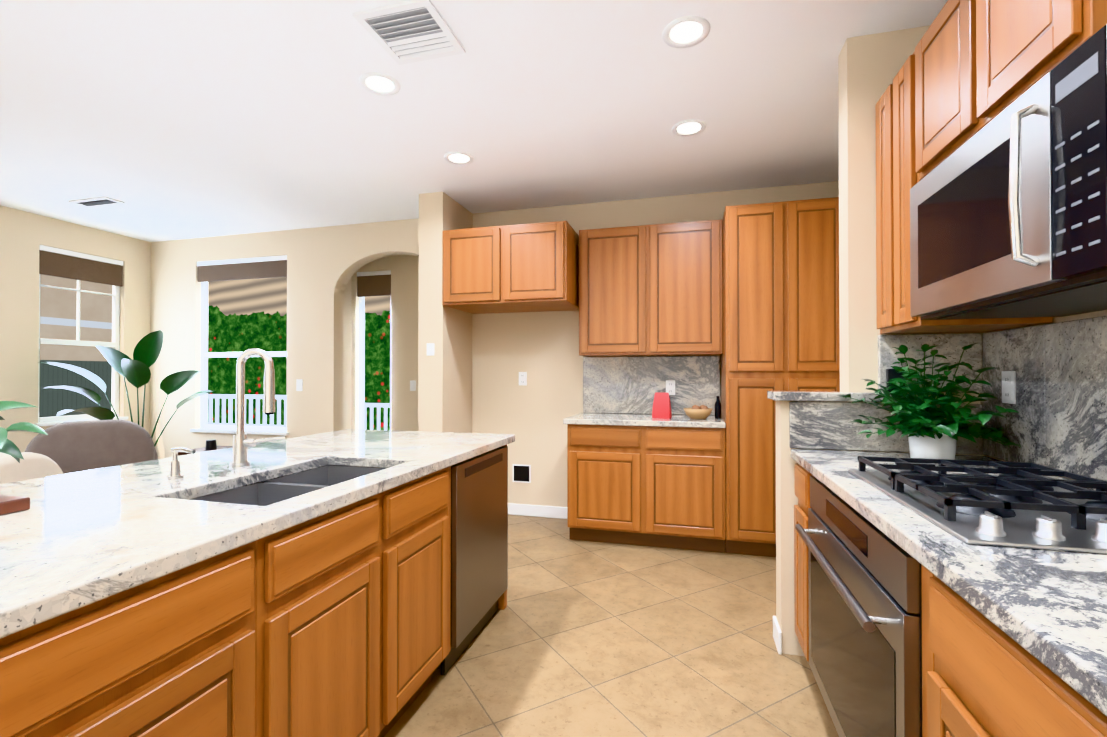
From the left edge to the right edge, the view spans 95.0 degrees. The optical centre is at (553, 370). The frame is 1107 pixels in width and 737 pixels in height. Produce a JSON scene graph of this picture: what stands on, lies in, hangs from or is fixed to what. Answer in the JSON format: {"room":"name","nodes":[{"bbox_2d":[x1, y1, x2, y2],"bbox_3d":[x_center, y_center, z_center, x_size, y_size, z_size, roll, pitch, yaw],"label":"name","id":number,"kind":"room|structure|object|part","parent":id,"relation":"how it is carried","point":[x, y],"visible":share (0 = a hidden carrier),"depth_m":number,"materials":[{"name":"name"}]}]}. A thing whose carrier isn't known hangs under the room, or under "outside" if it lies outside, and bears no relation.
{"room":"kitchen","nodes":[
{"label":"kitchen","id":0,"kind":"room"},
{"bbox_2d":[0,205,150,452],"bbox_3d":[-5.470,-0.094,2.253,0.150,2.720,7.050,0,0,15],"label":"wall","id":1,"kind":"structure","parent":0,"point":[24,235],"depth_m":4.64,"materials":[{"name":"beige paint"}]},
{"bbox_2d":[34,245,127,426],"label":"window","id":2,"kind":"structure","parent":1,"relation":"in","point":[55,420],"depth_m":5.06,"materials":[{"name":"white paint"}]},
{"bbox_2d":[39,250,122,286],"bbox_3d":[-4.670,-1.001,5.039,0.023,0.220,0.710,0,0,15],"label":"window blind","id":3,"kind":"object","parent":2,"relation":"attached to","point":[66,266],"visible":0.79,"depth_m":5.00,"materials":[{"name":"brown fabric"}]},
{"bbox_2d":[343,278,350,429],"bbox_3d":[-2.527,-0.065,5.656,0.090,2.720,0.750,0,0,15],"label":"wall","id":4,"kind":"structure","parent":0,"point":[347,293],"depth_m":5.94,"materials":[{"name":"beige paint"}]},
{"bbox_2d":[351,255,418,430],"bbox_3d":[-1.449,-0.064,5.833,2.080,2.720,0.150,0,0,15],"label":"wall","id":5,"kind":"structure","parent":0,"point":[404,269],"depth_m":5.84,"materials":[{"name":"beige paint"}]},
{"bbox_2d":[357,270,390,429],"bbox_3d":[-2.100,-0.043,5.971,0.530,2.240,0.140,0,0,15],"label":"window","id":6,"kind":"structure","parent":5,"relation":"in","point":[374,283],"depth_m":6.00,"materials":[{"name":"white paint"}]},
{"bbox_2d":[357,274,390,296],"bbox_3d":[-2.104,-0.993,5.963,0.450,0.240,0.023,0,0,15],"label":"blind","id":7,"kind":"object","parent":6,"relation":"attached to","point":[367,284],"depth_m":5.95,"materials":[{"name":"brown fabric"}]},
{"bbox_2d":[410,380,415,390],"bbox_3d":[-1.605,0.176,5.790,0.075,0.120,0.008,0,0,15],"label":"light switch","id":8,"kind":"object","parent":5,"relation":"attached to","point":[412,385],"visible":1,"depth_m":5.79,"materials":[{"name":"white plastic"}]},
{"bbox_2d":[418,192,472,432],"bbox_3d":[-0.920,-0.076,4.381,0.215,2.720,0.580,0,0,15],"label":"wall","id":9,"kind":"structure","parent":0,"point":[445,388],"depth_m":4.12,"materials":[{"name":"beige paint"}]},
{"bbox_2d":[427,343,434,355],"bbox_3d":[-0.994,-0.168,4.096,0.070,0.100,0.008,0,0,15],"label":"thermostat","id":10,"kind":"object","parent":9,"relation":"attached to","point":[430,349],"visible":1,"depth_m":4.09,"materials":[{"name":"white plastic"}]},
{"bbox_2d":[0,0,947,241],"bbox_3d":[-1.895,-1.487,1.849,7.270,0.060,8.100,0,0,15],"label":"ceiling","id":11,"kind":"structure","parent":0,"point":[166,120],"depth_m":2.80,"materials":[{"name":"paint"}]},
{"bbox_2d":[69,196,124,207],"bbox_3d":[-3.888,-1.429,4.319,0.420,0.014,0.150,0,0,15],"label":"ceiling vent","id":12,"kind":"object","parent":11,"relation":"in","point":[97,202],"visible":1,"depth_m":4.31,"materials":[{"name":"white metal"}]},
{"bbox_2d":[359,72,399,95],"bbox_3d":[-0.879,-1.447,2.569,0.199,0.007,0.199,0,-1,-30],"label":"recessed light","id":13,"kind":"object","parent":11,"relation":"in","point":[377,83],"depth_m":2.56,"materials":[{"name":"white paint"}]},
{"bbox_2d":[353,0,464,64],"bbox_3d":[-0.609,-1.447,2.186,0.340,0.014,0.340,0,0,15],"label":"ceiling vent","id":14,"kind":"object","parent":11,"relation":"in","point":[411,31],"visible":1,"depth_m":2.17,"materials":[{"name":"white metal"}]},
{"bbox_2d":[444,151,473,164],"bbox_3d":[-0.643,-1.440,3.448,0.199,0.007,0.199,0,-1,-30],"label":"recessed light","id":15,"kind":"object","parent":11,"relation":"in","point":[459,158],"depth_m":3.44,"materials":[{"name":"white paint"}]},
{"bbox_2d":[662,15,709,47],"bbox_3d":[0.570,-1.450,2.180,0.199,0.007,0.199,0,-1,-30],"label":"recessed light","id":16,"kind":"object","parent":11,"relation":"in","point":[686,31],"depth_m":2.17,"materials":[{"name":"white paint"}]},
{"bbox_2d":[672,119,705,136],"bbox_3d":[0.808,-1.443,3.027,0.199,0.007,0.199,0,-1,-30],"label":"recessed light","id":17,"kind":"object","parent":11,"relation":"in","point":[692,127],"depth_m":3.02,"materials":[{"name":"white paint"}]},
{"bbox_2d":[150,181,838,506],"bbox_3d":[-1.098,-0.072,4.807,7.270,2.720,0.150,0,0,15],"label":"wall","id":18,"kind":"structure","parent":0,"point":[325,264],"depth_m":4.89,"materials":[{"name":"beige paint"}]},
{"bbox_2d":[190,255,288,435],"bbox_3d":[-3.280,-0.258,5.358,1.250,1.840,0.140,0,0,15],"label":"window","id":19,"kind":"structure","parent":18,"relation":"in","point":[249,429],"depth_m":5.45,"materials":[{"name":"white paint"}]},
{"bbox_2d":[197,260,286,281],"bbox_3d":[-3.284,-1.043,5.349,1.170,0.170,0.023,0,0,15],"label":"window blind","id":20,"kind":"object","parent":19,"relation":"attached to","point":[249,270],"visible":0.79,"depth_m":5.33,"materials":[{"name":"brown fabric"}]},
{"bbox_2d":[296,379,302,390],"bbox_3d":[-2.562,0.150,5.116,0.075,0.120,0.008,0,0,15],"label":"light switch","id":21,"kind":"object","parent":18,"relation":"attached to","point":[299,384],"visible":1,"depth_m":5.11,"materials":[{"name":"white plastic"}]},
{"bbox_2d":[442,225,533,313],"bbox_3d":[-0.534,-0.817,4.261,0.582,0.600,0.616,0,0,15],"label":"upper cabinet","id":22,"kind":"object","parent":18,"relation":"attached to","point":[475,261],"depth_m":3.97,"materials":[{"name":"brown wood"}]},
{"bbox_2d":[512,464,530,482],"bbox_3d":[-0.283,0.915,4.498,0.170,0.160,0.006,0,0,15],"label":"outlet box","id":23,"kind":"object","parent":18,"relation":"attached to","point":[521,473],"visible":1,"depth_m":4.50,"materials":[{"name":"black plastic"}]},
{"bbox_2d":[519,372,526,385],"bbox_3d":[-0.274,0.075,4.502,0.075,0.120,0.008,0,0,15],"label":"outlet","id":24,"kind":"object","parent":18,"relation":"attached to","point":[522,378],"visible":1,"depth_m":4.50,"materials":[{"name":"white plastic"}]},
{"bbox_2d":[508,503,566,518],"bbox_3d":[-0.244,1.235,4.480,1.035,0.100,0.017,0,0,15],"label":"baseboard","id":25,"kind":"structure","parent":18,"relation":"attached to","point":[538,510],"depth_m":4.45,"materials":[{"name":"white paint"}]},
{"bbox_2d":[510,221,577,311],"bbox_3d":[-0.108,-0.818,4.146,0.582,0.600,0.616,0,0,15],"label":"upper cabinet","id":26,"kind":"object","parent":18,"relation":"attached to","point":[544,255],"depth_m":3.85,"materials":[{"name":"brown wood"}]},
{"bbox_2d":[578,224,661,356],"bbox_3d":[0.539,-0.618,4.111,0.615,1.000,0.346,0,0,15],"label":"upper cabinet","id":27,"kind":"object","parent":18,"relation":"attached to","point":[650,290],"depth_m":3.94,"materials":[{"name":"brown wood"}]},
{"bbox_2d":[583,357,718,416],"bbox_3d":[0.794,0.123,4.202,1.118,0.477,0.026,0,0,15],"label":"backsplash","id":28,"kind":"structure","parent":18,"relation":"attached to","point":[610,384],"depth_m":4.20,"materials":[{"name":"grey stone"}]},
{"bbox_2d":[666,380,674,394],"bbox_3d":[0.955,0.142,4.140,0.075,0.120,0.008,0,0,15],"label":"outlet","id":29,"kind":"object","parent":28,"relation":"attached to","point":[670,387],"visible":0.94,"depth_m":4.14,"materials":[{"name":"white plastic"}]},
{"bbox_2d":[658,219,722,355],"bbox_3d":[0.996,-0.619,3.988,0.615,1.000,0.346,0,0,15],"label":"upper cabinet","id":30,"kind":"object","parent":18,"relation":"attached to","point":[690,278],"depth_m":3.80,"materials":[{"name":"brown wood"}]},
{"bbox_2d":[384,515,838,736],"bbox_3d":[-1.895,1.293,1.825,7.270,0.060,8.100,0,0,15],"label":"floor","id":31,"kind":"structure","parent":0,"point":[577,638],"depth_m":2.25,"materials":[{"name":"tile"}]},
{"bbox_2d":[0,452,62,483],"bbox_3d":[-3.652,0.894,3.075,0.790,0.761,0.740,0,0,-5],"label":"armchair","id":32,"kind":"object","parent":31,"relation":"on","point":[30,466],"visible":0.31,"depth_m":3.15,"materials":[{"name":"fabric"}]},
{"bbox_2d":[25,420,157,473],"bbox_3d":[-3.827,0.843,4.235,0.800,0.881,0.830,0,-1,-40],"label":"armchair","id":33,"kind":"object","parent":31,"relation":"on","point":[73,447],"visible":0.4,"depth_m":3.93,"materials":[{"name":"fabric"}]},
{"bbox_2d":[178,446,232,455],"bbox_3d":[-3.224,1.017,4.804,0.420,0.540,0.420,0,0,15],"label":"side table","id":34,"kind":"object","parent":31,"relation":"on","point":[197,450],"visible":0.04,"depth_m":4.72,"materials":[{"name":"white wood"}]},
{"bbox_2d":[205,440,216,449],"bbox_3d":[-3.222,0.702,4.775,0.090,0.089,0.090,0,0,15],"label":"speaker","id":35,"kind":"object","parent":34,"relation":"on","point":[211,444],"visible":1,"depth_m":4.74},
{"bbox_2d":[0,440,514,736],"bbox_3d":[-0.966,0.818,1.228,0.648,0.880,3.280,0,0,15],"label":"kitchen island","id":36,"kind":"object","parent":31,"relation":"on","point":[347,583],"depth_m":1.23,"materials":[{"name":"brown wood"}]},
{"bbox_2d":[0,429,514,627],"bbox_3d":[-1.159,0.359,1.299,1.070,0.040,3.350,0,0,15],"label":"island countertop","id":37,"kind":"structure","parent":36,"relation":"on","point":[81,535],"depth_m":1.23,"materials":[{"name":"white stone"}]},
{"bbox_2d":[0,495,29,514],"bbox_3d":[-1.521,0.320,1.050,0.400,0.030,0.480,0,0,15],"label":"serving board","id":38,"kind":"object","parent":37,"relation":"on","point":[10,504],"visible":0.95,"depth_m":1.20,"materials":[{"name":"brown wood"}]},
{"bbox_2d":[0,401,47,462],"bbox_3d":[-1.467,0.160,1.178,0.440,0.292,0.406,0,0,15],"label":"potted plant","id":39,"kind":"object","parent":38,"relation":"on","point":[9,447],"visible":1,"depth_m":1.27,"materials":[{"name":"green plant"}]},
{"bbox_2d":[160,447,195,479],"bbox_3d":[-1.170,0.292,1.598,0.099,0.099,0.046,0,0,15],"label":"soap dispenser","id":40,"kind":"object","parent":37,"relation":"on","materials":[{"name":"silver metal"}]},
{"bbox_2d":[224,348,287,467],"bbox_3d":[-1.072,0.131,1.834,0.186,0.424,0.089,0,0,15],"label":"faucet","id":41,"kind":"object","parent":37,"relation":"on","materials":[{"name":"silver metal"}]},
{"bbox_2d":[180,460,391,503],"bbox_3d":[-0.814,0.486,1.656,0.444,0.232,0.764,0,0,15],"label":"sink","id":42,"kind":"object","parent":37,"relation":"in","point":[265,489],"depth_m":1.72,"materials":[{"name":"grey metal"}]},
{"bbox_2d":[441,446,507,675],"bbox_3d":[-0.591,0.834,2.458,0.564,0.868,0.610,0,0,15],"label":"dishwasher","id":43,"kind":"object","parent":36,"relation":"in","point":[478,483],"depth_m":2.30,"materials":[{"name":"silver metal"}]},
{"bbox_2d":[563,421,646,545],"bbox_3d":[0.447,0.841,3.983,0.559,0.880,0.616,0,0,15],"label":"base cabinet","id":44,"kind":"object","parent":31,"relation":"on","point":[637,474],"depth_m":3.70,"materials":[{"name":"brown wood"}]},
{"bbox_2d":[563,413,722,424],"bbox_3d":[0.704,0.380,3.913,1.142,0.040,0.626,0,0,15],"label":"countertop","id":45,"kind":"structure","parent":44,"relation":"on","point":[603,418],"depth_m":3.69,"materials":[{"name":"white stone"}]},
{"bbox_2d":[652,393,671,418],"bbox_3d":[0.812,0.263,3.799,0.130,0.190,0.070,0,-1,27],"label":"snack bag","id":46,"kind":"object","parent":45,"relation":"on","point":[661,406],"visible":1,"depth_m":3.78,"materials":[{"name":"red"}]},
{"bbox_2d":[683,405,712,418],"bbox_3d":[1.068,0.307,3.751,0.210,0.102,0.210,0,0,15],"label":"bowl","id":47,"kind":"object","parent":45,"relation":"on","point":[699,412],"visible":1,"depth_m":3.69,"materials":[{"name":"brown wood"}]},
{"bbox_2d":[715,396,720,417],"bbox_3d":[1.229,0.276,3.791,0.048,0.165,0.047,0,0,15],"label":"bottle","id":48,"kind":"object","parent":45,"relation":"on","point":[717,409],"visible":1,"depth_m":3.77,"materials":[{"name":"black glass"}]},
{"bbox_2d":[643,425,726,552],"bbox_3d":[0.987,0.839,3.838,0.559,0.880,0.616,0,0,15],"label":"base cabinet","id":49,"kind":"object","parent":31,"relation":"on","point":[685,466],"depth_m":3.55,"materials":[{"name":"brown wood"}]},
{"bbox_2d":[719,201,786,556],"bbox_3d":[1.444,0.073,3.722,0.379,2.410,0.616,0,0,15],"label":"tall cabinet","id":50,"kind":"object","parent":31,"relation":"on","point":[754,236],"depth_m":3.43,"materials":[{"name":"brown wood"}]},
{"bbox_2d":[787,197,839,390],"bbox_3d":[1.810,0.073,3.624,0.379,2.410,0.616,0,0,15],"label":"tall cabinet","id":51,"kind":"object","parent":31,"relation":"on","point":[813,312],"depth_m":3.34,"materials":[{"name":"brown wood"}]},
{"bbox_2d":[767,316,1106,736],"bbox_3d":[0.987,0.545,0.716,0.817,1.416,3.340,0,0,15],"label":"kitchen counter","id":52,"kind":"object","parent":31,"relation":"on","point":[962,596],"depth_m":1.21,"materials":[{"name":"grey stone"}]},
{"bbox_2d":[795,476,921,736],"bbox_3d":[1.094,0.743,1.410,0.638,0.703,0.880,0,0,15],"label":"oven","id":53,"kind":"object","parent":52,"relation":"in","point":[865,590],"depth_m":1.30,"materials":[{"name":"silver metal"}]},
{"bbox_2d":[886,369,904,391],"bbox_3d":[1.434,0.043,2.128,0.066,0.100,0.018,0,0,15],"label":"electrical outlet","id":54,"kind":"object","parent":52,"relation":"attached to","point":[892,374],"visible":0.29,"depth_m":2.12,"materials":[{"name":"black plastic"}]},
{"bbox_2d":[840,343,1021,459],"bbox_3d":[1.412,0.120,1.888,0.536,0.445,0.438,0,0,15],"label":"potted plant","id":55,"kind":"object","parent":52,"relation":"on","point":[929,430],"visible":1,"depth_m":1.90,"materials":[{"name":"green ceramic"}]},
{"bbox_3d":[1.454,0.285,1.949,0.156,0.115,0.156,0,0,15],"label":"pot","id":56,"kind":"part","parent":55,"relation":"part of","materials":[{"name":"white ceramic"}]},
{"bbox_2d":[791,449,1106,715],"bbox_3d":[0.984,0.353,0.623,0.719,0.040,3.155,0,0,15],"label":"countertop","id":57,"kind":"structure","parent":52,"relation":"on","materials":[{"name":"white stone"}]},
{"bbox_2d":[848,456,1106,553],"bbox_3d":[1.146,0.307,1.276,0.525,0.062,0.760,0,0,15],"label":"cooktop","id":58,"kind":"object","parent":52,"relation":"in","point":[1019,508],"depth_m":1.17,"materials":[{"name":"silver metal"}]},
{"bbox_2d":[1002,371,1015,403],"bbox_3d":[1.691,0.063,1.887,0.008,0.120,0.075,0,0,15],"label":"outlet","id":59,"kind":"object","parent":52,"relation":"attached to","point":[1009,387],"visible":1,"depth_m":1.88,"materials":[{"name":"white plastic"}]},
{"bbox_2d":[776,25,987,655],"bbox_3d":[1.416,-0.094,2.245,0.785,2.720,0.135,0,0,15],"label":"wall","id":60,"kind":"structure","parent":0,"point":[870,66],"depth_m":2.21,"materials":[{"name":"beige paint"}]},
{"bbox_2d":[773,616,781,644],"bbox_3d":[1.405,1.217,2.300,0.759,0.100,0.047,0,0,15],"label":"baseboard","id":61,"kind":"structure","parent":60,"relation":"attached to","point":[777,634],"depth_m":2.31,"materials":[{"name":"white paint"}]},
{"bbox_2d":[988,310,1106,479],"bbox_3d":[1.407,-0.109,0.407,0.150,2.720,7.050,0,0,15],"label":"wall","id":62,"kind":"structure","parent":0,"point":[1080,316],"depth_m":1.61,"materials":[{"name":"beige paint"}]},
{"bbox_2d":[767,316,1106,481],"bbox_3d":[0.987,0.085,0.720,0.817,0.495,3.340,0,0,15],"label":"backsplash","id":63,"kind":"structure","parent":62,"relation":"attached to","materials":[{"name":"white stone"}]},
{"bbox_2d":[875,0,1106,333],"bbox_3d":[1.422,-0.660,1.556,0.406,1.000,1.190,0,0,15],"label":"upper cabinet","id":64,"kind":"object","parent":62,"relation":"attached to","point":[969,69],"visible":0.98,"depth_m":1.59,"materials":[{"name":"brown wood"}]},
{"bbox_2d":[910,25,1106,319],"bbox_3d":[1.313,-0.406,1.294,0.482,0.464,0.884,0,0,15],"label":"over-the-range microwave","id":65,"kind":"object","parent":64,"relation":"attached to","point":[1008,211],"visible":1,"depth_m":1.16,"materials":[{"name":"silver metal"}]},
{"bbox_3d":[-4.229,1.140,5.187,0.340,0.300,0.340,0,0,15],"label":"potted plant","id":66,"kind":"object","parent":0,"visible":0},
{"bbox_2d":[38,330,214,445],"bbox_3d":[-4.072,0.313,4.877,1.013,1.400,1.210,0,0,15],"label":"floor plant","id":67,"kind":"object","parent":66,"relation":"in","point":[136,372],"visible":0.77,"depth_m":4.89,"materials":[{"name":"green plant"}]},
{"label":"outside","id":68,"kind":"structure","parent":0,"visible":0},
{"bbox_2d":[208,394,389,429],"bbox_3d":[-3.109,0.664,6.816,5.030,0.680,0.760,0,0,15],"label":"railing","id":69,"kind":"object","parent":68,"point":[277,397],"visible":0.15,"depth_m":6.78,"materials":[{"name":"white wood"}]},
{"bbox_2d":[208,277,390,429],"bbox_3d":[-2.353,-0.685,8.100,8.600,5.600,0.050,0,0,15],"label":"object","id":70,"kind":"structure","parent":68,"point":[245,315],"depth_m":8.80,"materials":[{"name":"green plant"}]}
]}

